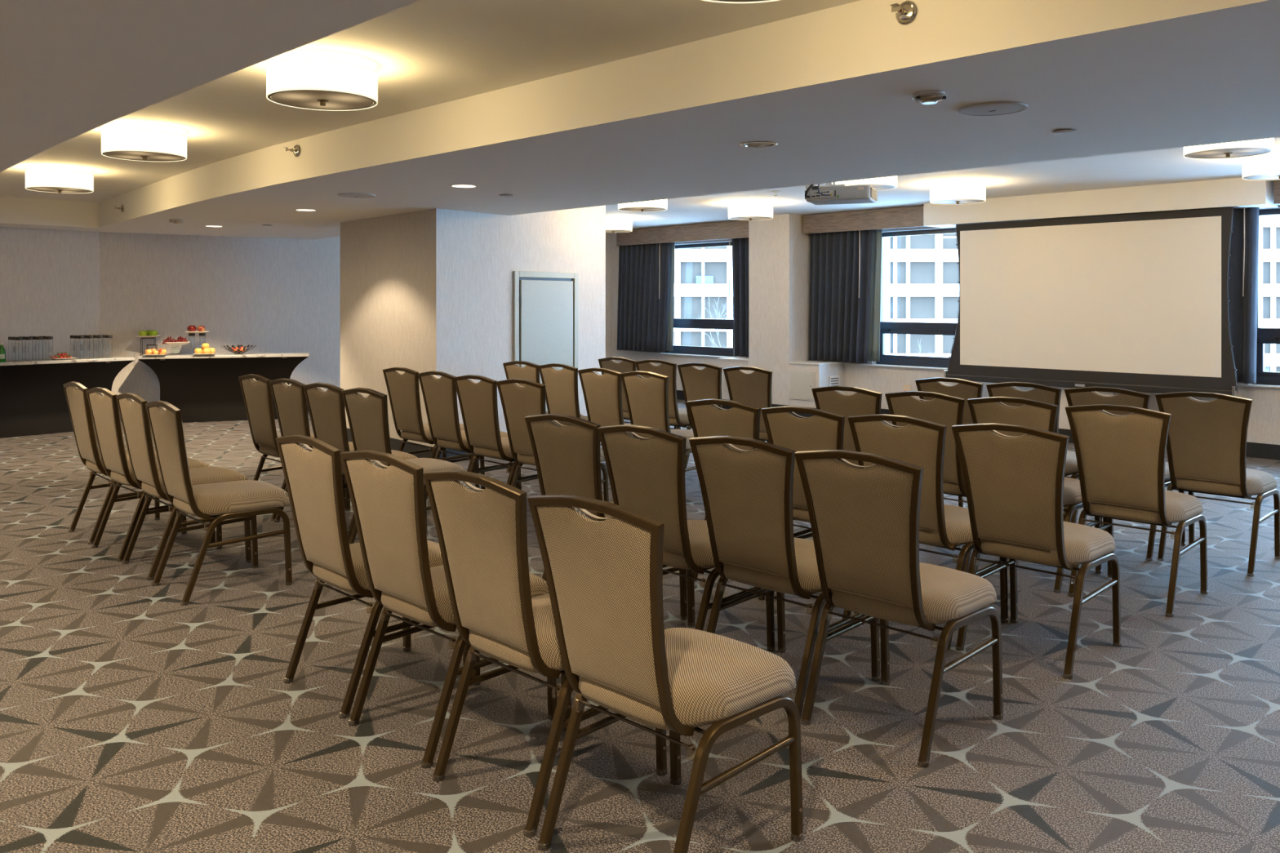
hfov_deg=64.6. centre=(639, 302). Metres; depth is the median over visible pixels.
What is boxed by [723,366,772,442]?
banquet chair
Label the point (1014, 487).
banquet chair
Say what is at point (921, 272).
office building
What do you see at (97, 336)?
water bottle
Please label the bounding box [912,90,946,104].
smoke detector
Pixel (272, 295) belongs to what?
wall
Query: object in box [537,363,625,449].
banquet chair
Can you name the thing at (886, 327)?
window
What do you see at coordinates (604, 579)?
banquet chair
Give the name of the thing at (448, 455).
baseboard
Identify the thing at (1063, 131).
sprinkler cover
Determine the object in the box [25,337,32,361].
water bottle
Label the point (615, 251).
wall
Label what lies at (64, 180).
drum ceiling light
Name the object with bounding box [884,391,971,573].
banquet chair
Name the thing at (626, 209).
diffuser
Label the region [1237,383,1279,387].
trim
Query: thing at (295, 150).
sprinkler
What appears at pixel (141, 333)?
apple
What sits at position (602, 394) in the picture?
banquet chair
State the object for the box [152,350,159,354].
peach
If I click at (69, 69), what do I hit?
soffit
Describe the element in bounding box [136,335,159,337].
square plate
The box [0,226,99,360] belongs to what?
wall
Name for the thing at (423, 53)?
ceiling
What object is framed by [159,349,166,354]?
peach
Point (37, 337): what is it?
water bottle
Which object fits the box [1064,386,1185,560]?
banquet chair
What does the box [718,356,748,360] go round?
trim
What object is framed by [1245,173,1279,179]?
diffuser
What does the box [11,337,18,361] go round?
water bottle
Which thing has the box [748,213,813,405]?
wall
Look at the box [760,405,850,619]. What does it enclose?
banquet chair
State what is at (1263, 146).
drum ceiling light
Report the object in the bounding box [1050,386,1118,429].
wall
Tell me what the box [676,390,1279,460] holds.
baseboard
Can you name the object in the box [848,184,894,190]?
diffuser
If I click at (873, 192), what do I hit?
vent
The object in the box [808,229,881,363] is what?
window curtain
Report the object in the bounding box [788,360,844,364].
trim
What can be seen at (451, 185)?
recessed light
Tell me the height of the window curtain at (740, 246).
1.810 m
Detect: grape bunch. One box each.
[162,336,175,343]
[174,336,188,342]
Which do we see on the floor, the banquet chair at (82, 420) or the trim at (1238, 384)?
the banquet chair at (82, 420)
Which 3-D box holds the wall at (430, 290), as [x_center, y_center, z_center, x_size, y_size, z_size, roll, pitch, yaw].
[-1.745,0.153,10.799,2.520,2.572,2.300,0,0,-45]
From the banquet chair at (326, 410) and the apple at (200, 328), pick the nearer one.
the banquet chair at (326, 410)
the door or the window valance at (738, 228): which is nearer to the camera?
the door
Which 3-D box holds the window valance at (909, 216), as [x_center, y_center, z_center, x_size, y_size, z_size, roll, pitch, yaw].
[2.796,-1.005,12.411,0.282,0.237,1.812,0,0,-42]
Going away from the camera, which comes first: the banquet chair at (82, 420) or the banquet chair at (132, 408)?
the banquet chair at (132, 408)
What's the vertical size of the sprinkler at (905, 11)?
0.084 m
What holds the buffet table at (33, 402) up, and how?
on the floor
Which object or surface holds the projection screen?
hanging from the wall at (1240, 193)
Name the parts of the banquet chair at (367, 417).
leg, backrest, frame, leg, seat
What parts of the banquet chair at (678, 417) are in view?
backrest, seat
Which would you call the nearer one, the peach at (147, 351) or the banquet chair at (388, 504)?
the banquet chair at (388, 504)
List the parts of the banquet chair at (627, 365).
backrest, frame, seat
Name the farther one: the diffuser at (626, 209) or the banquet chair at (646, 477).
the diffuser at (626, 209)
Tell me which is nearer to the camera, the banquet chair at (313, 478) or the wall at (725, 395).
the banquet chair at (313, 478)
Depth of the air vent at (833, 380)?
12.69 m
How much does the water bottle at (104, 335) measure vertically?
0.263 m
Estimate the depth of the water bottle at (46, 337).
11.15 m
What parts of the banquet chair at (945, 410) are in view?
backrest, frame, seat, cross rod, leg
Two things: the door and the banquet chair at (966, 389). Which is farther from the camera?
the door
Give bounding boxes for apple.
[137,330,147,336]
[148,330,157,336]
[187,325,196,331]
[196,325,204,331]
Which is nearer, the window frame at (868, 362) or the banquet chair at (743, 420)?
the banquet chair at (743, 420)
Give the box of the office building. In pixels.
[673,214,1279,372]
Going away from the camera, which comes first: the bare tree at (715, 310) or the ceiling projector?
the ceiling projector
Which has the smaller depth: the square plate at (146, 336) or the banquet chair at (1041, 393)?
the banquet chair at (1041, 393)
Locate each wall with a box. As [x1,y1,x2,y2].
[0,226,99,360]
[99,231,611,403]
[340,205,605,447]
[611,204,1279,248]
[611,248,662,353]
[611,351,1279,444]
[719,359,748,399]
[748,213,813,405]
[789,363,844,408]
[923,177,1278,227]
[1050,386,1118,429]
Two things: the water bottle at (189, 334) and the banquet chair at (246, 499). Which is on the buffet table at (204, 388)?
the water bottle at (189, 334)
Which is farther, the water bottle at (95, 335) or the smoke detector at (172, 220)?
the water bottle at (95, 335)
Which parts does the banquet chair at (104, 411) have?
leg, backrest, frame, cross rod, leg, seat, leg, leg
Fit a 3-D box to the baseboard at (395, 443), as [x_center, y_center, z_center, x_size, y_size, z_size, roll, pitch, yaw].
[-2.501,1.370,9.875,0.013,0.138,2.056,0,0,-40]
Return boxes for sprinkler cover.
[498,194,512,196]
[1052,128,1075,133]
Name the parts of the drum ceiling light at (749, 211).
lamp shade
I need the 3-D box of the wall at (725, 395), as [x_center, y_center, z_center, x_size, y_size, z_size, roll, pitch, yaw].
[1.452,1.101,13.740,0.574,0.675,0.530,0,0,-45]
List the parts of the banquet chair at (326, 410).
backrest, frame, leg, seat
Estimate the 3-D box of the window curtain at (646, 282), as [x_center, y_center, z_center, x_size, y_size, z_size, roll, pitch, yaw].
[0.066,-0.161,15.472,0.173,1.808,1.213,0,0,-42]
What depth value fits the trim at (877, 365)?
12.23 m
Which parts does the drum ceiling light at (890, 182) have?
lamp shade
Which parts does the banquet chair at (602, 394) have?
backrest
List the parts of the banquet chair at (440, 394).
leg, backrest, frame, cross rod, leg, seat, leg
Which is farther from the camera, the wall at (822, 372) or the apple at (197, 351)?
the wall at (822, 372)
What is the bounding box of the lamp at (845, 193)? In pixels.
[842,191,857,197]
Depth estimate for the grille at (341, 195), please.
7.91 m
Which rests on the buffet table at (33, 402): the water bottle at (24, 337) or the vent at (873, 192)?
the water bottle at (24, 337)
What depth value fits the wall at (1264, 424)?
12.13 m
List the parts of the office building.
blue panel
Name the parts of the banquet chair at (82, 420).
backrest, leg, frame, cross rod, leg, seat, leg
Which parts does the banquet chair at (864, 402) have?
frame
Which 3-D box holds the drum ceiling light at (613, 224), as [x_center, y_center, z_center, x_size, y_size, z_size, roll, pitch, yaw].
[-0.353,-1.033,13.472,0.503,0.199,0.502,0,0,13]
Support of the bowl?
on the buffet table at (204, 388)
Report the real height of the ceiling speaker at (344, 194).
0.014 m
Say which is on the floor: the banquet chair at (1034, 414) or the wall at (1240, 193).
the banquet chair at (1034, 414)
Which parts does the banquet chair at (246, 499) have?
leg, backrest, frame, cross rod, leg, seat, seat frame, leg, leg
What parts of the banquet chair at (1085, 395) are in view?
leg, leg, backrest, frame, leg, seat, leg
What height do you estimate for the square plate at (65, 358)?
0.020 m
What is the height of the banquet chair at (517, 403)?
0.956 m
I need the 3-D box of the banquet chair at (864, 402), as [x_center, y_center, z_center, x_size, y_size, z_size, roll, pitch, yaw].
[1.395,0.961,6.053,0.591,0.956,0.480,0,0,-43]
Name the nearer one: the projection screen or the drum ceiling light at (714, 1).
the drum ceiling light at (714, 1)
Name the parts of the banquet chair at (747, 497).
leg, handle trim, backrest, frame, cross rod, seat, leg, leg, seat rail, leg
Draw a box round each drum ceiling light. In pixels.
[25,168,93,193]
[101,127,186,161]
[266,57,377,111]
[605,217,632,232]
[617,199,666,211]
[702,0,778,3]
[728,201,773,220]
[835,175,897,191]
[929,182,986,204]
[1183,137,1274,159]
[1242,151,1279,180]
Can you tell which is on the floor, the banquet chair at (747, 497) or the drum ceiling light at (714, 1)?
the banquet chair at (747, 497)
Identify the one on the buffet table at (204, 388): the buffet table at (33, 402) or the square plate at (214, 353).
the square plate at (214, 353)
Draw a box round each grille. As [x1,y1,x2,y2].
[339,194,373,197]
[960,104,1024,115]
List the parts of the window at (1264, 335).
sash, handle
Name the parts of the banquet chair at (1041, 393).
backrest, frame, leg, seat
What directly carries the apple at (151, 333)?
on the square plate at (146, 336)
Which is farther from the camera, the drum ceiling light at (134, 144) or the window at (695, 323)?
the window at (695, 323)
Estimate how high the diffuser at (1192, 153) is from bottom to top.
0.003 m
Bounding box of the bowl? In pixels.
[220,344,257,354]
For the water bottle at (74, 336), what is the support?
on the buffet table at (33, 402)
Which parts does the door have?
frame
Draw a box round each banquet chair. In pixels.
[62,381,181,544]
[85,386,215,562]
[115,392,252,580]
[145,400,292,605]
[238,373,345,520]
[269,377,354,522]
[275,435,471,717]
[302,382,417,540]
[339,449,556,765]
[341,387,465,543]
[382,367,479,488]
[417,370,516,501]
[422,470,667,835]
[453,374,537,489]
[496,378,608,502]
[502,360,584,472]
[524,413,688,619]
[527,494,803,852]
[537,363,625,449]
[577,367,639,444]
[597,424,774,649]
[598,356,676,428]
[620,370,696,471]
[635,359,691,430]
[677,362,764,472]
[685,399,812,598]
[688,435,880,719]
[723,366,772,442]
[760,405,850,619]
[794,449,1003,766]
[811,385,882,468]
[847,413,1008,648]
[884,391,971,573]
[915,377,983,506]
[951,422,1121,678]
[967,396,1102,593]
[986,382,1102,526]
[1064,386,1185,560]
[1065,404,1208,617]
[1155,391,1279,576]
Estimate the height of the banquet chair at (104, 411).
0.956 m
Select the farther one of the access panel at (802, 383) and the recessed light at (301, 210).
the access panel at (802, 383)
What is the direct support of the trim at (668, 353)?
on the wall at (1264, 424)
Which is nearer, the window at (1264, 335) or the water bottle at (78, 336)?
the window at (1264, 335)
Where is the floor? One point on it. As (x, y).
(134, 719)
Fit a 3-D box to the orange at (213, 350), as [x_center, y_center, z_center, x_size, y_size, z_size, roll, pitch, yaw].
[-5.238,0.585,12.373,0.088,0.074,0.088,0,0,-26]
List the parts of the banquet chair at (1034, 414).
backrest, handle trim, frame, leg, seat, leg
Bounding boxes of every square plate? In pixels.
[48,357,76,359]
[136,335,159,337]
[143,353,167,355]
[161,342,189,344]
[184,330,209,333]
[193,352,216,355]
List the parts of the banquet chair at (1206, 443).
leg, leg, backrest, frame, seat frame, seat rail, cross rod, seat, leg, leg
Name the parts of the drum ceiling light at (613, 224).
lamp shade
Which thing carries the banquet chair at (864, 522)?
on the floor
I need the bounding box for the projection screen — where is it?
[943,206,1238,396]
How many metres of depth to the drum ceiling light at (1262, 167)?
7.54 m
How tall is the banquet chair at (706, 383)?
0.956 m
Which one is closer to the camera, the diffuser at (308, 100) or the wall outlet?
the diffuser at (308, 100)
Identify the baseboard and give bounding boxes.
[346,427,435,458]
[435,448,470,460]
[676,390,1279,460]
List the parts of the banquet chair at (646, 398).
backrest, frame, seat, leg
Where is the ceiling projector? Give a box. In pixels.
[804,182,877,204]
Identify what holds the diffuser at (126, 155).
attached to the drum ceiling light at (134, 144)
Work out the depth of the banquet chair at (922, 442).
4.32 m
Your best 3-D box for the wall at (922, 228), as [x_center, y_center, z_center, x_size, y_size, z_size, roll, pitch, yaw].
[5.502,-1.005,9.884,0.280,0.257,18.331,0,0,-42]
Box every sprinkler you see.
[113,204,124,212]
[284,144,299,156]
[771,191,780,195]
[889,0,916,24]
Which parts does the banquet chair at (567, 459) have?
leg, handle trim, backrest, frame, seat, leg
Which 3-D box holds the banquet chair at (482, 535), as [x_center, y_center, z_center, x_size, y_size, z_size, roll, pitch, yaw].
[-0.278,0.961,3.069,0.591,0.956,0.480,0,0,-45]
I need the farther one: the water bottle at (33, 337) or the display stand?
the display stand
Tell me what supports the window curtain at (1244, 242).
hanging from the wall at (1240, 193)
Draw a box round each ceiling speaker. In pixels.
[337,192,375,197]
[957,101,1027,115]
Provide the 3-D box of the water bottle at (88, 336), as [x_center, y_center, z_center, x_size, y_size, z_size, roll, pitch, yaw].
[-6.250,0.501,11.509,0.069,0.263,0.068,0,0,36]
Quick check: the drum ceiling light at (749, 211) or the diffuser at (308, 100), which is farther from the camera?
the drum ceiling light at (749, 211)
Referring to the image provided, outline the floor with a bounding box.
[0,399,1279,852]
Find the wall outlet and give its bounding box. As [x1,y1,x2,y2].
[902,384,911,391]
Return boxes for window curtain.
[617,242,675,352]
[728,237,748,357]
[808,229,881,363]
[1227,207,1259,383]
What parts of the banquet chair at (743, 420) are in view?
leg, backrest, frame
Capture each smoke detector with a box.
[168,218,182,223]
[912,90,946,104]
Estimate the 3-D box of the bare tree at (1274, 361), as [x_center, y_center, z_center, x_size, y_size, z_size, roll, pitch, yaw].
[37.565,8.909,59.315,5.019,11.085,4.783,0,0,-3]
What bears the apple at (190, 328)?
on the square plate at (196, 331)
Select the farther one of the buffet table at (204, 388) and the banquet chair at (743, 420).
the buffet table at (204, 388)
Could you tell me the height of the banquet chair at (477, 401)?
0.956 m
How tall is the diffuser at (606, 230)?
0.003 m
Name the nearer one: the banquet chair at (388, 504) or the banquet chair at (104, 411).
the banquet chair at (388, 504)
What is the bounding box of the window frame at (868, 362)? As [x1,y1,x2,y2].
[733,237,884,364]
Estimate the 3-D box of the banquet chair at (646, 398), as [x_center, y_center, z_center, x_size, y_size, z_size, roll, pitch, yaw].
[0.230,0.961,7.331,0.591,0.956,0.480,0,0,-43]
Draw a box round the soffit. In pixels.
[0,0,419,172]
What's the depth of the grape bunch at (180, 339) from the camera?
12.26 m
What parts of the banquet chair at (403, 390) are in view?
leg, backrest, frame, cross rod, seat, leg, leg, leg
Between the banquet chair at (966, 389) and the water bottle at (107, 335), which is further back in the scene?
the water bottle at (107, 335)
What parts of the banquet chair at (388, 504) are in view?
leg, handle trim, backrest, frame, cross rod, leg, seat, leg, leg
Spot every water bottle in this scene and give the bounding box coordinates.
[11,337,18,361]
[15,337,22,351]
[22,336,29,359]
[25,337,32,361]
[31,336,39,360]
[35,336,43,359]
[45,336,53,360]
[73,335,79,359]
[77,335,84,349]
[87,335,93,359]
[92,334,99,358]
[96,335,102,357]
[102,334,106,357]
[106,334,112,358]
[188,333,195,355]
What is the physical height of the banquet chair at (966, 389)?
0.956 m
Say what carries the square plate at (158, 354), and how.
on the buffet table at (204, 388)
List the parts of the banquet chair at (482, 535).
leg, handle trim, backrest, frame, cross rod, seat, leg, leg, leg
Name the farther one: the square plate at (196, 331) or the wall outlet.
the square plate at (196, 331)
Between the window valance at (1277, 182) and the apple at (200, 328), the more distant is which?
the apple at (200, 328)
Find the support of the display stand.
on the buffet table at (204, 388)
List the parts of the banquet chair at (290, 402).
leg, backrest, frame, seat, leg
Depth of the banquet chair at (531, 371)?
8.41 m
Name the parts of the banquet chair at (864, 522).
leg, backrest, handle trim, frame, cross rod, leg, seat, seat rail, leg, leg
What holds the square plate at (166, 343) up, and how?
on the pedestal
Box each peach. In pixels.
[145,349,152,354]
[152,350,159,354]
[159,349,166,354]
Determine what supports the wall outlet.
attached to the wall at (1264, 424)
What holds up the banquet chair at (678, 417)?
on the floor
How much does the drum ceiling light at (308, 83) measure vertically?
0.199 m
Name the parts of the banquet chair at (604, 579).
leg, handle trim, backrest, frame, cross rod, leg, seat, seat rail, leg, leg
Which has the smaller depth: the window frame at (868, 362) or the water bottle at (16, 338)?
the water bottle at (16, 338)
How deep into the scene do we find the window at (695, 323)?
14.84 m
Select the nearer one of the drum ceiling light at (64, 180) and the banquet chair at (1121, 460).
the banquet chair at (1121, 460)
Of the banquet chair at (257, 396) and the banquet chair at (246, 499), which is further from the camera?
the banquet chair at (257, 396)
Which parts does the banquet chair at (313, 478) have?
leg, handle trim, backrest, frame, cross rod, leg, seat, leg, leg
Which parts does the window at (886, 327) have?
sash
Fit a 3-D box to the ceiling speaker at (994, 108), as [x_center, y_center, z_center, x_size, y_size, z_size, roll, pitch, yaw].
[1.534,-0.842,4.405,0.290,0.014,0.290,0,0,-45]
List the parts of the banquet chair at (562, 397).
backrest, frame, seat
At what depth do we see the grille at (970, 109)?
4.39 m
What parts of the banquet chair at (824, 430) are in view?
seat, backrest, cross rod, frame, leg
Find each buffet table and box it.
[0,356,134,437]
[137,352,309,422]
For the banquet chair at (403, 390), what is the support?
on the floor
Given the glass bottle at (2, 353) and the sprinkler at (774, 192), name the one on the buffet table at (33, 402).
the glass bottle at (2, 353)
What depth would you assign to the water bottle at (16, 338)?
10.92 m
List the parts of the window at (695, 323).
sash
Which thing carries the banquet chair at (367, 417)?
on the floor
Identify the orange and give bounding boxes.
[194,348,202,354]
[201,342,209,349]
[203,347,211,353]
[208,347,215,353]
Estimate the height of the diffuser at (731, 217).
0.003 m
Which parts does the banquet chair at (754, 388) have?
backrest, frame, seat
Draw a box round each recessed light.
[204,225,223,226]
[293,208,317,211]
[449,184,477,187]
[739,141,777,147]
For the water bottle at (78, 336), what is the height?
0.263 m
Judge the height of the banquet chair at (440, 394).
0.956 m
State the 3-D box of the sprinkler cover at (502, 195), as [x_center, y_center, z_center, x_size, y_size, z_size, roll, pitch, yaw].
[-1.052,-0.845,7.939,0.108,0.009,0.108,0,0,-45]
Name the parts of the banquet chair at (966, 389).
backrest, frame, leg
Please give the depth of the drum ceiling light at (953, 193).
9.37 m
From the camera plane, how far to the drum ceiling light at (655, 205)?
10.18 m
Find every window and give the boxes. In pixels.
[665,241,733,356]
[875,228,957,368]
[1256,208,1279,385]
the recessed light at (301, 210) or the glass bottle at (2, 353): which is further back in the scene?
the glass bottle at (2, 353)
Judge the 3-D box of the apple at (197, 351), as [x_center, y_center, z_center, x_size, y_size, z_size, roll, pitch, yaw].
[-5.346,0.585,12.254,0.088,0.074,0.088,0,0,37]
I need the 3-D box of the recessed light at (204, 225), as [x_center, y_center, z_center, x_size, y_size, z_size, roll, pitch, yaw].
[-4.699,-0.873,11.166,0.204,0.055,0.204,0,0,-45]
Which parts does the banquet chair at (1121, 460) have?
leg, leg, backrest, handle trim, frame, seat frame, cross rod, seat rail, seat, leg, leg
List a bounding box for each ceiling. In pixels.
[0,0,1279,229]
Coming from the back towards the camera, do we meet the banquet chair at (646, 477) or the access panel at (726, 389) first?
the access panel at (726, 389)
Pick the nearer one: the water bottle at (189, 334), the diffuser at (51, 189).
the diffuser at (51, 189)
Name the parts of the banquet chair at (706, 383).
leg, backrest, frame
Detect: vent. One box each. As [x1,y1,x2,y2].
[829,375,839,386]
[871,186,877,200]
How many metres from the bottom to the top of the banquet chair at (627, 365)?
0.956 m
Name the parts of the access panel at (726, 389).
panel door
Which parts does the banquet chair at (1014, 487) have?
leg, backrest, handle trim, frame, leg, seat frame, cross rod, seat, leg, leg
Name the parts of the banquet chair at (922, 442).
backrest, handle trim, frame, cross rod, seat, leg, leg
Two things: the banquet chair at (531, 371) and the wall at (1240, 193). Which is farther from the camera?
the wall at (1240, 193)
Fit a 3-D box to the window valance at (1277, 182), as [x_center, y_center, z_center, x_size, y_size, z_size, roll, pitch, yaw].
[7.723,-1.005,6.967,0.283,0.237,5.846,0,0,-42]
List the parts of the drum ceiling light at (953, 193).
lamp shade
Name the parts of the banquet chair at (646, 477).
handle trim, backrest, frame, cross rod, leg, seat, leg, leg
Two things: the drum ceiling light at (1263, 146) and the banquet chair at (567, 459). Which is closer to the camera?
the banquet chair at (567, 459)
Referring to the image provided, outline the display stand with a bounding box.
[140,337,155,355]
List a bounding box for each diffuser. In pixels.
[27,186,90,192]
[104,151,183,160]
[271,90,373,109]
[605,230,629,231]
[620,207,665,211]
[729,216,770,219]
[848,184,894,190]
[932,199,982,204]
[1186,147,1270,158]
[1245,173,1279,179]
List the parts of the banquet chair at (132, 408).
leg, backrest, frame, cross rod, leg, seat, leg, leg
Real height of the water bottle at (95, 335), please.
0.263 m
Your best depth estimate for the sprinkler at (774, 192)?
10.26 m
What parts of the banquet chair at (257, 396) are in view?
backrest, frame, leg, cross rod, leg, seat, leg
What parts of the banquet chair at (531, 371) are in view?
leg, backrest, frame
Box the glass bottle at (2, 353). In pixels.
[0,342,5,362]
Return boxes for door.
[513,271,577,411]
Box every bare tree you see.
[697,295,733,347]
[1264,360,1276,371]
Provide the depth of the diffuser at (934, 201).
9.53 m
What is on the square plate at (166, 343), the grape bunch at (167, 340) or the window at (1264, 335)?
the grape bunch at (167, 340)
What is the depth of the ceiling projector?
7.59 m
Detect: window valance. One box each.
[616,220,748,246]
[802,205,923,234]
[1273,179,1279,204]
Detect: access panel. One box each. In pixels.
[724,365,740,391]
[790,370,814,400]
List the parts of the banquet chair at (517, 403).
leg, backrest, frame, cross rod, seat, leg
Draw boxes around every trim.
[621,351,735,357]
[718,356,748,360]
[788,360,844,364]
[843,363,947,369]
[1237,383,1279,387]
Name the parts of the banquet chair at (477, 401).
leg, backrest, frame, cross rod, seat, leg, leg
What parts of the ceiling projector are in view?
connector panel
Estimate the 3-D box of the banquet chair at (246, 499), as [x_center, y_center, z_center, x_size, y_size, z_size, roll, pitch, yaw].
[-2.137,0.961,5.156,0.591,0.956,0.480,0,0,-42]

